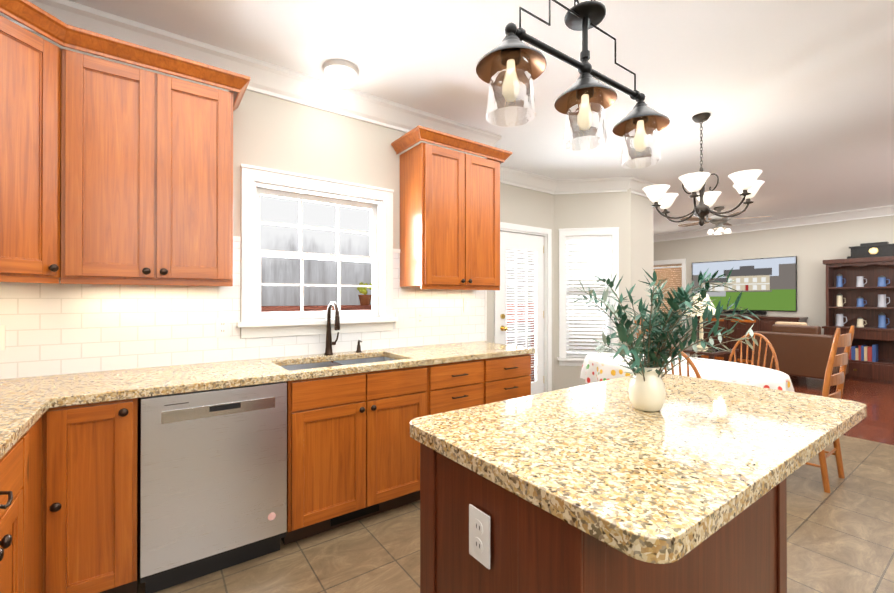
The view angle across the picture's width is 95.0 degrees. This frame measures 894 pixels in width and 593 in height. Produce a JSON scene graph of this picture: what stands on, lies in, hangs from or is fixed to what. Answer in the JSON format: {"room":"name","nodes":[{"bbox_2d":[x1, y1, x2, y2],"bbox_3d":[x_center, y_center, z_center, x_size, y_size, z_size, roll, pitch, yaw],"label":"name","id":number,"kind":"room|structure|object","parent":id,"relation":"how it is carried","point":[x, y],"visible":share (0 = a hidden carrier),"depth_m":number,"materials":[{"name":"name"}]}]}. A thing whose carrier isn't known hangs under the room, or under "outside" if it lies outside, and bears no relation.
{"room":"kitchen","nodes":[
{"label":"kitchen","id":0,"kind":"room"},
{"bbox_2d":[32,32,484,341],"bbox_3d":[-1.075,-0.063,2.751,3.360,2.740,0.150,0,0,-35],"label":"wall","id":1,"kind":"structure","parent":0,"point":[271,132],"depth_m":2.76,"materials":[{"name":"beige paint"}]},
{"bbox_2d":[0,0,83,282],"bbox_3d":[-1.938,-0.629,1.670,0.690,1.093,0.607,0,0,-35],"label":"upper cabinet","id":2,"kind":"object","parent":1,"relation":"attached to","point":[42,82],"depth_m":1.72,"materials":[{"name":"brown wood"}]},
{"bbox_2d":[44,29,239,283],"bbox_3d":[-1.526,-0.627,2.094,0.739,1.093,0.395,0,0,-35],"label":"upper cabinet","id":3,"kind":"object","parent":1,"relation":"attached to","point":[113,173],"depth_m":1.99,"materials":[{"name":"brown wood"}]},
{"bbox_2d":[0,236,486,378],"bbox_3d":[-1.022,0.013,2.686,3.372,0.758,0.016,0,0,-35],"label":"tile backsplash","id":4,"kind":"structure","parent":1,"relation":"attached to","point":[56,329],"depth_m":2.27,"materials":[{"name":"white tile"}]},
{"bbox_2d":[0,325,4,350],"bbox_3d":[-2.107,0.193,1.906,0.072,0.118,0.007,0,0,-35],"label":"outlet","id":5,"kind":"object","parent":4,"relation":"attached to","point":[2,327],"depth_m":1.92,"materials":[{"name":"white plastic"}]},
{"bbox_2d":[216,318,229,337],"bbox_3d":[-1.342,0.186,2.452,0.072,0.118,0.007,0,0,-35],"label":"outlet","id":6,"kind":"object","parent":4,"relation":"attached to","point":[222,327],"depth_m":2.45,"materials":[{"name":"white plastic"}]},
{"bbox_2d":[463,298,469,311],"bbox_3d":[0.173,0.074,3.532,0.072,0.118,0.009,0,0,-35],"label":"outlet","id":7,"kind":"object","parent":4,"relation":"attached to","point":[466,301],"depth_m":3.53,"materials":[{"name":"white plastic"}]},
{"bbox_2d":[0,0,501,145],"bbox_3d":[-0.908,-1.358,2.717,3.348,0.150,0.108,0,0,-35],"label":"crown molding","id":8,"kind":"structure","parent":1,"relation":"attached to","point":[269,79],"depth_m":2.57,"materials":[{"name":"white paint"}]},
{"bbox_2d":[237,163,397,337],"bbox_3d":[-0.871,-0.276,2.861,1.090,1.068,0.210,0,0,-35],"label":"kitchen window","id":9,"kind":"structure","parent":1,"relation":"in","point":[256,183],"depth_m":2.80,"materials":[{"name":"white wood"}]},
{"bbox_2d":[396,128,503,287],"bbox_3d":[0.037,-0.622,3.238,0.745,1.093,0.347,0,0,-35],"label":"upper cabinet","id":10,"kind":"object","parent":1,"relation":"attached to","point":[450,199],"depth_m":3.05,"materials":[{"name":"brown wood"}]},
{"bbox_2d":[68,0,893,234],"bbox_3d":[2.689,-1.480,3.506,10.660,0.100,9.300,0,0,-35],"label":"ceiling","id":11,"kind":"structure","parent":0,"point":[795,98],"depth_m":2.62,"materials":[{"name":"white paint"}]},
{"bbox_2d":[323,59,358,87],"bbox_3d":[-0.670,-1.380,2.584,0.220,0.105,0.220,0,0,-35],"label":"flush-mount dome light","id":12,"kind":"object","parent":11,"relation":"attached to","point":[338,73],"visible":1,"depth_m":2.52,"materials":[{"name":"white glass"}]},
{"bbox_2d":[476,0,669,168],"bbox_3d":[0.431,-0.957,1.280,0.826,0.961,0.186,0,0,-35],"label":"pendant light","id":13,"kind":"object","parent":11,"relation":"hanging from","point":[510,63],"visible":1,"depth_m":1.24,"materials":[{"name":"black metal"}]},
{"bbox_2d":[678,217,698,226],"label":"ceiling fan","id":14,"kind":"object","parent":11,"relation":"hanging from","point":[692,218],"depth_m":6.79,"materials":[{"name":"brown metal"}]},
{"bbox_2d":[643,112,763,225],"bbox_3d":[2.014,-0.993,3.244,0.847,0.874,0.844,0,0,-35],"label":"dining chandelier","id":15,"kind":"object","parent":11,"relation":"hanging from","point":[747,185],"visible":1,"depth_m":3.20,"materials":[{"name":"white glass"}]},
{"bbox_2d":[704,206,745,234],"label":"fan light","id":16,"kind":"object","parent":11,"relation":"hanging from","point":[718,222],"depth_m":6.46,"materials":[{"name":"white glass"}]},
{"bbox_2d":[653,205,893,241],"bbox_3d":[6.827,-1.342,6.531,0.108,0.150,8.880,0,0,-35],"label":"crown molding","id":17,"kind":"structure","parent":11,"relation":"attached to","point":[881,211],"depth_m":7.36,"materials":[{"name":"white paint"}]},
{"bbox_2d":[138,435,893,592],"bbox_3d":[1.655,1.351,1.284,6.410,0.100,6.900,0,0,-35],"label":"floor","id":18,"kind":"structure","parent":0,"point":[840,537],"depth_m":2.12,"materials":[{"name":"beige tile"}]},
{"bbox_2d":[0,513,23,592],"bbox_3d":[-1.396,0.862,0.848,0.626,0.875,0.705,0,0,-35],"label":"base cabinet","id":19,"kind":"object","parent":18,"relation":"on","point":[12,526],"depth_m":1.20,"materials":[{"name":"brown wood"}]},
{"bbox_2d":[24,501,71,592],"bbox_3d":[-1.636,0.864,1.229,0.678,0.875,0.447,0,0,-35],"label":"base cabinet","id":20,"kind":"object","parent":18,"relation":"on","point":[48,530],"depth_m":1.57,"materials":[{"name":"brown wood"}]},
{"bbox_2d":[72,485,139,592],"bbox_3d":[-1.603,0.866,1.890,0.291,0.875,0.626,0,0,-35],"label":"base cabinet","id":21,"kind":"object","parent":18,"relation":"on","point":[106,527],"depth_m":1.67,"materials":[{"name":"brown wood"}]},
{"bbox_2d":[140,453,295,592],"bbox_3d":[-1.255,0.867,2.138,0.705,0.875,0.626,0,0,-35],"label":"base cabinet","id":22,"kind":"object","parent":18,"relation":"on","point":[191,528],"depth_m":1.89,"materials":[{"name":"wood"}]},
{"bbox_2d":[140,382,286,592],"bbox_3d":[-1.230,0.870,2.151,0.592,0.870,0.622,0,0,-35],"label":"dishwasher","id":23,"kind":"object","parent":22,"relation":"in","point":[213,460],"depth_m":1.88,"materials":[{"name":"silver metal"}]},
{"bbox_2d":[0,341,534,516],"bbox_3d":[-0.570,0.408,2.009,3.316,0.038,1.634,0,0,-35],"label":"countertop","id":24,"kind":"structure","parent":22,"relation":"on","point":[65,437],"depth_m":1.94,"materials":[{"name":"beige stone"}]},
{"bbox_2d":[372,429,419,503],"bbox_3d":[-0.137,0.871,2.935,0.532,0.875,0.626,0,0,-35],"label":"base cabinet","id":25,"kind":"object","parent":18,"relation":"on","point":[395,456],"depth_m":2.45,"materials":[{"name":"brown wood"}]},
{"bbox_2d":[420,445,786,592],"bbox_3d":[0.527,0.857,1.287,1.108,0.889,0.568,0,0,-35],"label":"kitchen island","id":26,"kind":"object","parent":18,"relation":"on","point":[531,552],"depth_m":1.01,"materials":[{"name":"brown wood"}]},
{"bbox_2d":[469,504,489,568],"bbox_3d":[0.075,0.560,0.958,0.007,0.118,0.072,0,0,-35],"label":"outlet","id":27,"kind":"object","parent":26,"relation":"attached to","point":[479,535],"visible":1,"depth_m":0.95,"materials":[{"name":"white plastic"}]},
{"bbox_2d":[410,373,866,576],"bbox_3d":[0.671,0.391,1.329,1.424,0.040,0.770,0,0,-35],"label":"island countertop","id":28,"kind":"structure","parent":26,"relation":"on","point":[652,488],"depth_m":1.00,"materials":[{"name":"beige stone"}]},
{"bbox_2d":[569,268,758,411],"bbox_3d":[0.707,0.141,1.316,0.786,0.460,0.489,0,0,-35],"label":"vase","id":29,"kind":"object","parent":28,"relation":"on","point":[647,390],"visible":1,"depth_m":1.30,"materials":[{"name":"beige"}]},
{"bbox_2d":[634,319,658,352],"bbox_3d":[2.525,0.766,4.760,0.448,1.103,0.525,0,0,-35],"label":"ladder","id":30,"kind":"object","parent":18,"relation":"on","point":[639,330],"depth_m":4.86,"materials":[{"name":"brown wood"}]},
{"bbox_2d":[665,347,700,377],"bbox_3d":[1.625,0.816,2.763,0.488,0.989,0.424,0,0,-35],"label":"chair","id":31,"kind":"object","parent":18,"relation":"on","point":[691,363],"visible":0.12,"depth_m":2.56,"materials":[{"name":"brown wood"}]},
{"bbox_2d":[580,352,794,391],"bbox_3d":[1.905,0.935,3.450,1.082,0.751,1.636,0,0,-35],"label":"dining table","id":32,"kind":"object","parent":18,"relation":"on","point":[597,367],"visible":0.38,"depth_m":3.22,"materials":[{"name":"white fabric"}]},
{"bbox_2d":[728,333,778,370],"bbox_3d":[2.582,0.819,3.556,0.488,0.989,0.424,0,0,-35],"label":"chair","id":33,"kind":"object","parent":18,"relation":"on","point":[774,356],"visible":0.25,"depth_m":3.65,"materials":[{"name":"brown wood"}]},
{"bbox_2d":[805,326,853,492],"bbox_3d":[2.587,0.759,3.002,0.448,1.103,0.525,0,0,-35],"label":"chair","id":34,"kind":"object","parent":18,"relation":"on","point":[840,360],"visible":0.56,"depth_m":2.75,"materials":[{"name":"brown wood"}]},
{"bbox_2d":[485,183,553,390],"bbox_3d":[0.636,-0.054,4.708,1.700,2.740,0.150,0,0,-35],"label":"wall","id":35,"kind":"structure","parent":0,"point":[524,206],"depth_m":4.83,"materials":[{"name":"beige paint"}]},
{"bbox_2d":[494,222,551,394],"bbox_3d":[0.870,0.242,4.844,0.936,2.148,0.199,0,0,-35],"label":"door","id":36,"kind":"structure","parent":35,"relation":"attached to","point":[516,237],"depth_m":4.92,"materials":[{"name":"white wood"}]},
{"bbox_2d":[507,243,605,352],"bbox_3d":[1.678,-0.046,6.649,0.150,2.740,3.000,0,0,-35],"label":"window blinds","id":37,"kind":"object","parent":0,"point":[569,302],"depth_m":6.16,"materials":[{"name":"white plastic"}]},
{"bbox_2d":[554,188,630,389],"bbox_3d":[1.782,-0.053,5.112,0.928,2.740,0.150,0,0,10],"label":"wall","id":38,"kind":"structure","parent":0,"point":[596,210],"depth_m":5.05,"materials":[{"name":"beige paint"}]},
{"bbox_2d":[500,165,619,194],"bbox_3d":[1.069,-1.350,4.580,2.250,0.150,0.570,0,0,-35],"label":"crown molding","id":39,"kind":"structure","parent":38,"relation":"attached to","point":[510,176],"depth_m":4.94,"materials":[{"name":"white paint"}]},
{"bbox_2d":[557,227,618,365],"bbox_3d":[1.748,0.008,5.087,0.750,1.698,0.210,0,0,10],"label":"window","id":40,"kind":"structure","parent":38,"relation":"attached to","point":[607,236],"depth_m":5.07,"materials":[{"name":"white"}]},
{"bbox_2d":[620,177,656,197],"bbox_3d":[2.446,-1.348,5.109,0.695,0.150,0.108,0,0,-35],"label":"crown molding","id":41,"kind":"structure","parent":38,"relation":"attached to","point":[636,185],"depth_m":4.97,"materials":[{"name":"white"}]},
{"bbox_2d":[631,193,653,348],"bbox_3d":[2.389,-0.052,5.221,0.650,2.740,0.150,0,0,-35],"label":"wall","id":42,"kind":"structure","parent":0,"point":[642,247],"depth_m":5.18,"materials":[{"name":"beige paint"}]},
{"bbox_2d":[530,375,893,444],"bbox_3d":[5.298,1.368,5.355,4.250,0.100,9.300,0,0,-35],"label":"floor","id":43,"kind":"structure","parent":0,"point":[876,424],"depth_m":5.19,"materials":[{"name":"brown wood"}]},
{"bbox_2d":[667,345,738,362],"bbox_3d":[3.401,1.005,5.478,0.760,0.628,0.600,0,0,-35],"label":"side table","id":44,"kind":"object","parent":43,"relation":"on","point":[711,352],"visible":0.19,"depth_m":5.23,"materials":[{"name":"brown wood"}]},
{"bbox_2d":[684,293,715,348],"bbox_3d":[3.401,0.322,5.480,0.422,0.735,0.422,0,0,-35],"label":"table lamp","id":45,"kind":"object","parent":44,"relation":"on","point":[699,346],"visible":0.5,"depth_m":5.41,"materials":[{"name":"beige"}]},
{"bbox_2d":[697,314,807,364],"bbox_3d":[5.698,0.846,7.755,0.505,0.965,1.640,0,0,-35],"label":"console","id":46,"kind":"object","parent":43,"relation":"on","point":[763,323],"visible":0.29,"depth_m":7.68,"materials":[{"name":"brown wood"}]},
{"bbox_2d":[753,322,848,390],"bbox_3d":[5.415,0.857,6.288,0.920,0.930,0.940,0,0,-35],"label":"leather sofa","id":47,"kind":"object","parent":43,"relation":"on","point":[802,349],"visible":0.65,"depth_m":5.98,"materials":[{"name":"brown leather"}]},
{"bbox_2d":[845,354,893,384],"bbox_3d":[6.727,1.162,6.345,0.465,0.320,1.250,0,0,-35],"label":"base cabinet","id":48,"kind":"object","parent":43,"relation":"on","point":[872,370],"depth_m":6.30,"materials":[{"name":"brown wood"}]},
{"bbox_2d":[835,273,889,361],"bbox_3d":[6.698,0.305,6.325,0.290,1.393,1.135,0,0,-35],"label":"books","id":49,"kind":"object","parent":48,"relation":"on","point":[861,353],"depth_m":6.39,"materials":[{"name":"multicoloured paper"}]},
{"bbox_2d":[654,215,893,346],"bbox_3d":[6.967,-0.047,6.552,0.150,2.740,9.000,0,0,-35],"label":"wall","id":50,"kind":"structure","parent":0,"point":[812,247],"depth_m":7.32,"materials":[{"name":"beige paint"}]},
{"bbox_2d":[654,259,685,333],"bbox_3d":[4.948,-0.004,9.331,0.210,1.638,1.020,0,0,-35],"label":"window","id":51,"kind":"structure","parent":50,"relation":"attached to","point":[670,276],"depth_m":9.20,"materials":[{"name":"white"}]},
{"bbox_2d":[692,256,796,314],"bbox_3d":[5.761,-0.190,8.056,0.060,1.060,1.750,0,0,-35],"label":"television","id":52,"kind":"object","parent":50,"relation":"attached to","point":[764,285],"visible":0.71,"depth_m":7.85,"materials":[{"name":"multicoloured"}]},
{"label":"outside","id":53,"kind":"structure","parent":0,"visible":0},
{"bbox_2d":[261,282,534,380],"bbox_3d":[-0.889,0.756,5.122,7.500,1.823,3.200,0,0,-35],"label":"rail","id":54,"kind":"object","parent":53,"point":[365,300],"visible":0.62,"depth_m":4.43,"materials":[{"name":"brown"}]}
]}

